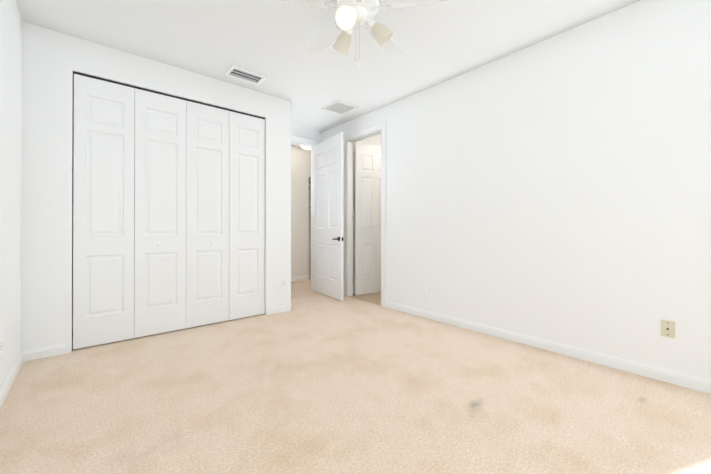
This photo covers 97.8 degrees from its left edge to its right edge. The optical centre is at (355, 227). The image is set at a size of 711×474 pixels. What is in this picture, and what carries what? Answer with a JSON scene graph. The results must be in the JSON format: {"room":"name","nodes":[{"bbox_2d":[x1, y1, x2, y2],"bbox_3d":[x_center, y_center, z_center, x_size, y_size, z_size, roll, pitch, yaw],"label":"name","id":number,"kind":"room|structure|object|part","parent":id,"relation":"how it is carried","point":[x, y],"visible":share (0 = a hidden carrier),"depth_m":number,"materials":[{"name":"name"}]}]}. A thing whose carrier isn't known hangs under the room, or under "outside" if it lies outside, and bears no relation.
{"room":"empty bedroom","nodes":[
{"label":"empty bedroom","id":0,"kind":"room"},
{"bbox_2d":[0,0,21,387],"bbox_3d":[-1.381,-0.298,0.884,0.115,2.743,6.070,0,0,-41],"label":"wall","id":1,"kind":"structure","parent":0,"point":[10,162],"depth_m":2.15,"materials":[{"name":"white paint"}]},
{"bbox_2d":[0,336,1,355],"bbox_3d":[-2.167,0.727,1.893,0.009,0.114,0.070,0,0,-41],"label":"outlet","id":2,"kind":"object","parent":1,"relation":"attached to","point":[0,345],"visible":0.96,"depth_m":1.90,"materials":[{"name":"white plastic"}]},
{"bbox_2d":[0,350,27,406],"bbox_3d":[-1.058,1.030,0.600,0.014,0.086,4.996,0,0,-41],"label":"baseboard","id":3,"kind":"structure","parent":1,"relation":"attached to","point":[23,356],"depth_m":2.15,"materials":[{"name":"white paint"}]},
{"bbox_2d":[21,21,290,350],"bbox_3d":[-1.805,-0.289,3.329,2.422,2.743,0.115,0,0,-41],"label":"wall","id":4,"kind":"structure","parent":0,"point":[52,60],"depth_m":2.66,"materials":[{"name":"white paint"}]},
{"bbox_2d":[73,71,264,349],"bbox_3d":[-1.797,-0.147,3.283,1.769,2.435,0.067,0,0,-41],"label":"bifold closet door","id":5,"kind":"structure","parent":4,"relation":"in","point":[168,220],"depth_m":3.14,"materials":[{"name":"white paint"}]},
{"bbox_2d":[266,303,291,314],"bbox_3d":[-0.983,1.042,3.943,0.325,0.086,0.014,0,0,-41],"label":"baseboard","id":6,"kind":"structure","parent":4,"relation":"attached to","point":[287,307],"depth_m":3.94,"materials":[{"name":"white paint"}]},
{"bbox_2d":[282,278,286,287],"bbox_3d":[-0.920,0.720,4.002,0.070,0.114,0.009,0,0,-41],"label":"outlet","id":7,"kind":"object","parent":4,"relation":"attached to","point":[284,282],"visible":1,"depth_m":4.00,"materials":[{"name":"white plastic"}]},
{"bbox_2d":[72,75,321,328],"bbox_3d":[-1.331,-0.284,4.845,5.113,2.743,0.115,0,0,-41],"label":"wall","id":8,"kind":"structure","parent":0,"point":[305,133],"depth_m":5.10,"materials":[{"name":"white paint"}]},
{"bbox_2d":[291,140,313,290],"bbox_3d":[-1.076,-0.162,5.064,0.912,2.501,0.119,0,0,-41],"label":"trim","id":9,"kind":"structure","parent":8,"relation":"attached to","point":[312,207],"depth_m":5.35,"materials":[{"name":"white paint"}]},
{"bbox_2d":[291,135,319,144],"bbox_3d":[-1.076,-0.202,5.064,1.072,2.581,0.153,0,0,-41],"label":"door frame","id":10,"kind":"structure","parent":8,"relation":"attached to","point":[303,139],"depth_m":5.17,"materials":[{"name":"white paint"}]},
{"bbox_2d":[314,132,343,300],"bbox_3d":[-0.441,-0.158,4.918,0.157,2.468,0.912,0,0,-34],"label":"hall door","id":11,"kind":"structure","parent":8,"relation":"in","point":[328,216],"depth_m":4.85,"materials":[{"name":"white paint"}]},
{"bbox_2d":[291,145,310,276],"bbox_3d":[-1.732,-0.280,5.938,4.300,2.743,0.115,0,0,-41],"label":"wall","id":12,"kind":"structure","parent":0,"point":[300,166],"depth_m":6.37,"materials":[{"name":"white paint"}]},
{"bbox_2d":[291,275,308,281],"bbox_3d":[-2.149,1.047,5.491,3.090,0.086,0.014,0,0,-41],"label":"baseboard","id":13,"kind":"structure","parent":12,"relation":"attached to","point":[299,278],"depth_m":6.34,"materials":[{"name":"white paint"}]},
{"bbox_2d":[309,178,310,272],"bbox_3d":[-1.280,-0.274,7.403,0.940,2.743,0.115,0,0,-41],"label":"wall","id":14,"kind":"structure","parent":0,"point":[309,228],"depth_m":7.46,"materials":[{"name":"white paint"}]},
{"bbox_2d":[16,0,639,146],"bbox_3d":[-0.006,-1.711,3.313,5.900,0.100,8.365,0,0,-41],"label":"ceiling","id":15,"kind":"structure","parent":0,"point":[436,43],"depth_m":2.72,"materials":[{"name":"white paint"}]},
{"bbox_2d":[225,64,266,84],"bbox_3d":[-1.188,-1.650,3.370,0.370,0.020,0.235,0,0,-41],"label":"ceiling vent","id":16,"kind":"object","parent":15,"relation":"in","point":[243,74],"visible":0.98,"depth_m":3.36,"materials":[{"name":"white metal"}]},
{"bbox_2d":[301,145,310,149],"bbox_3d":[-0.926,-1.592,6.109,0.340,0.118,0.340,0,0,-41],"label":"light","id":17,"kind":"object","parent":15,"relation":"attached to","point":[306,147],"visible":0.21,"depth_m":6.05,"materials":[{"name":"white"}]},
{"bbox_2d":[322,100,357,114],"bbox_3d":[-0.217,-1.649,4.281,0.360,0.016,0.350,0,0,-41],"label":"ceiling vent","id":18,"kind":"object","parent":15,"relation":"in","point":[339,107],"visible":0.98,"depth_m":4.26,"materials":[{"name":"white metal"}]},
{"bbox_2d":[284,0,443,65],"bbox_3d":[-0.017,-1.409,2.262,1.283,0.512,1.226,0,0,-41],"label":"ceiling fan","id":19,"kind":"object","parent":15,"relation":"hanging from","point":[350,14],"visible":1,"depth_m":2.19,"materials":[{"name":"white"}]},
{"bbox_3d":[-0.095,-1.391,2.363,0.138,0.163,0.166,0,0,-41],"label":"lamp shade","id":20,"kind":"part","parent":19,"relation":"part of","materials":[{"name":"beige glass"}]},
{"bbox_3d":[-0.048,-1.392,2.044,0.162,0.163,0.143,0,0,-41],"label":"lamp shade","id":21,"kind":"part","parent":19,"relation":"part of","materials":[{"name":"white glass"}]},
{"bbox_3d":[-0.041,-1.417,2.074,0.079,0.080,0.062,0,0,-41],"label":"bulb","id":22,"kind":"part","parent":19,"relation":"part of","materials":[{"name":"white glass"}]},
{"bbox_3d":[0.202,-1.392,2.242,0.160,0.163,0.146,0,0,-41],"label":"lamp shade","id":23,"kind":"part","parent":19,"relation":"part of","materials":[{"name":"beige glass"}]},
{"bbox_2d":[0,273,710,473],"bbox_3d":[-0.006,1.132,3.302,5.900,0.100,8.365,0,0,-41],"label":"floor carpet","id":24,"kind":"object","parent":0,"point":[312,382],"visible":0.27,"depth_m":1.86,"materials":[{"name":"beige carpet"}]},
{"bbox_2d":[349,292,380,304],"bbox_3d":[0.968,1.086,4.847,1.611,0.004,1.685,0,0,-41],"label":"floor","id":25,"kind":"structure","parent":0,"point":[375,297],"depth_m":4.79,"materials":[{"name":"beige carpet"}]},
{"bbox_2d":[353,134,380,292],"bbox_3d":[0.418,-0.281,5.567,1.516,2.743,0.115,0,0,-41],"label":"wall","id":26,"kind":"structure","parent":0,"point":[375,140],"depth_m":5.12,"materials":[{"name":"white paint"}]},
{"bbox_2d":[322,0,710,379],"bbox_3d":[1.389,-0.290,3.179,0.115,2.743,5.955,0,0,-41],"label":"wall","id":27,"kind":"structure","parent":0,"point":[557,188],"depth_m":2.59,"materials":[{"name":"white paint"}]},
{"bbox_2d":[344,121,385,306],"bbox_3d":[0.160,-0.176,4.614,0.153,2.527,0.927,0,0,-41],"label":"door frame","id":28,"kind":"structure","parent":27,"relation":"attached to","point":[382,125],"depth_m":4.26,"materials":[{"name":"white paint"}]},
{"bbox_2d":[353,142,380,294],"bbox_3d":[0.298,-0.138,5.125,0.790,2.430,0.157,0,0,-33],"label":"bathroom door","id":29,"kind":"structure","parent":27,"relation":"in","point":[367,220],"depth_m":5.04,"materials":[{"name":"white paint"}]},
{"bbox_2d":[428,284,432,294],"bbox_3d":[0.882,0.734,3.672,0.009,0.114,0.070,0,0,-41],"label":"outlet","id":30,"kind":"object","parent":27,"relation":"attached to","point":[430,288],"visible":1,"depth_m":3.67,"materials":[{"name":"white plastic"}]},
{"bbox_2d":[386,301,710,393],"bbox_3d":[1.807,1.037,2.586,0.014,0.086,4.288,0,0,-41],"label":"baseboard","id":31,"kind":"structure","parent":27,"relation":"attached to","point":[676,378],"depth_m":2.56,"materials":[{"name":"white paint"}]},
{"bbox_2d":[661,320,674,337],"bbox_3d":[2.175,0.708,2.160,0.011,0.114,0.070,0,0,-41],"label":"outlet plate","id":32,"kind":"object","parent":27,"relation":"attached to","point":[667,328],"visible":1,"depth_m":2.16,"materials":[{"name":"beige plastic"}]}
]}

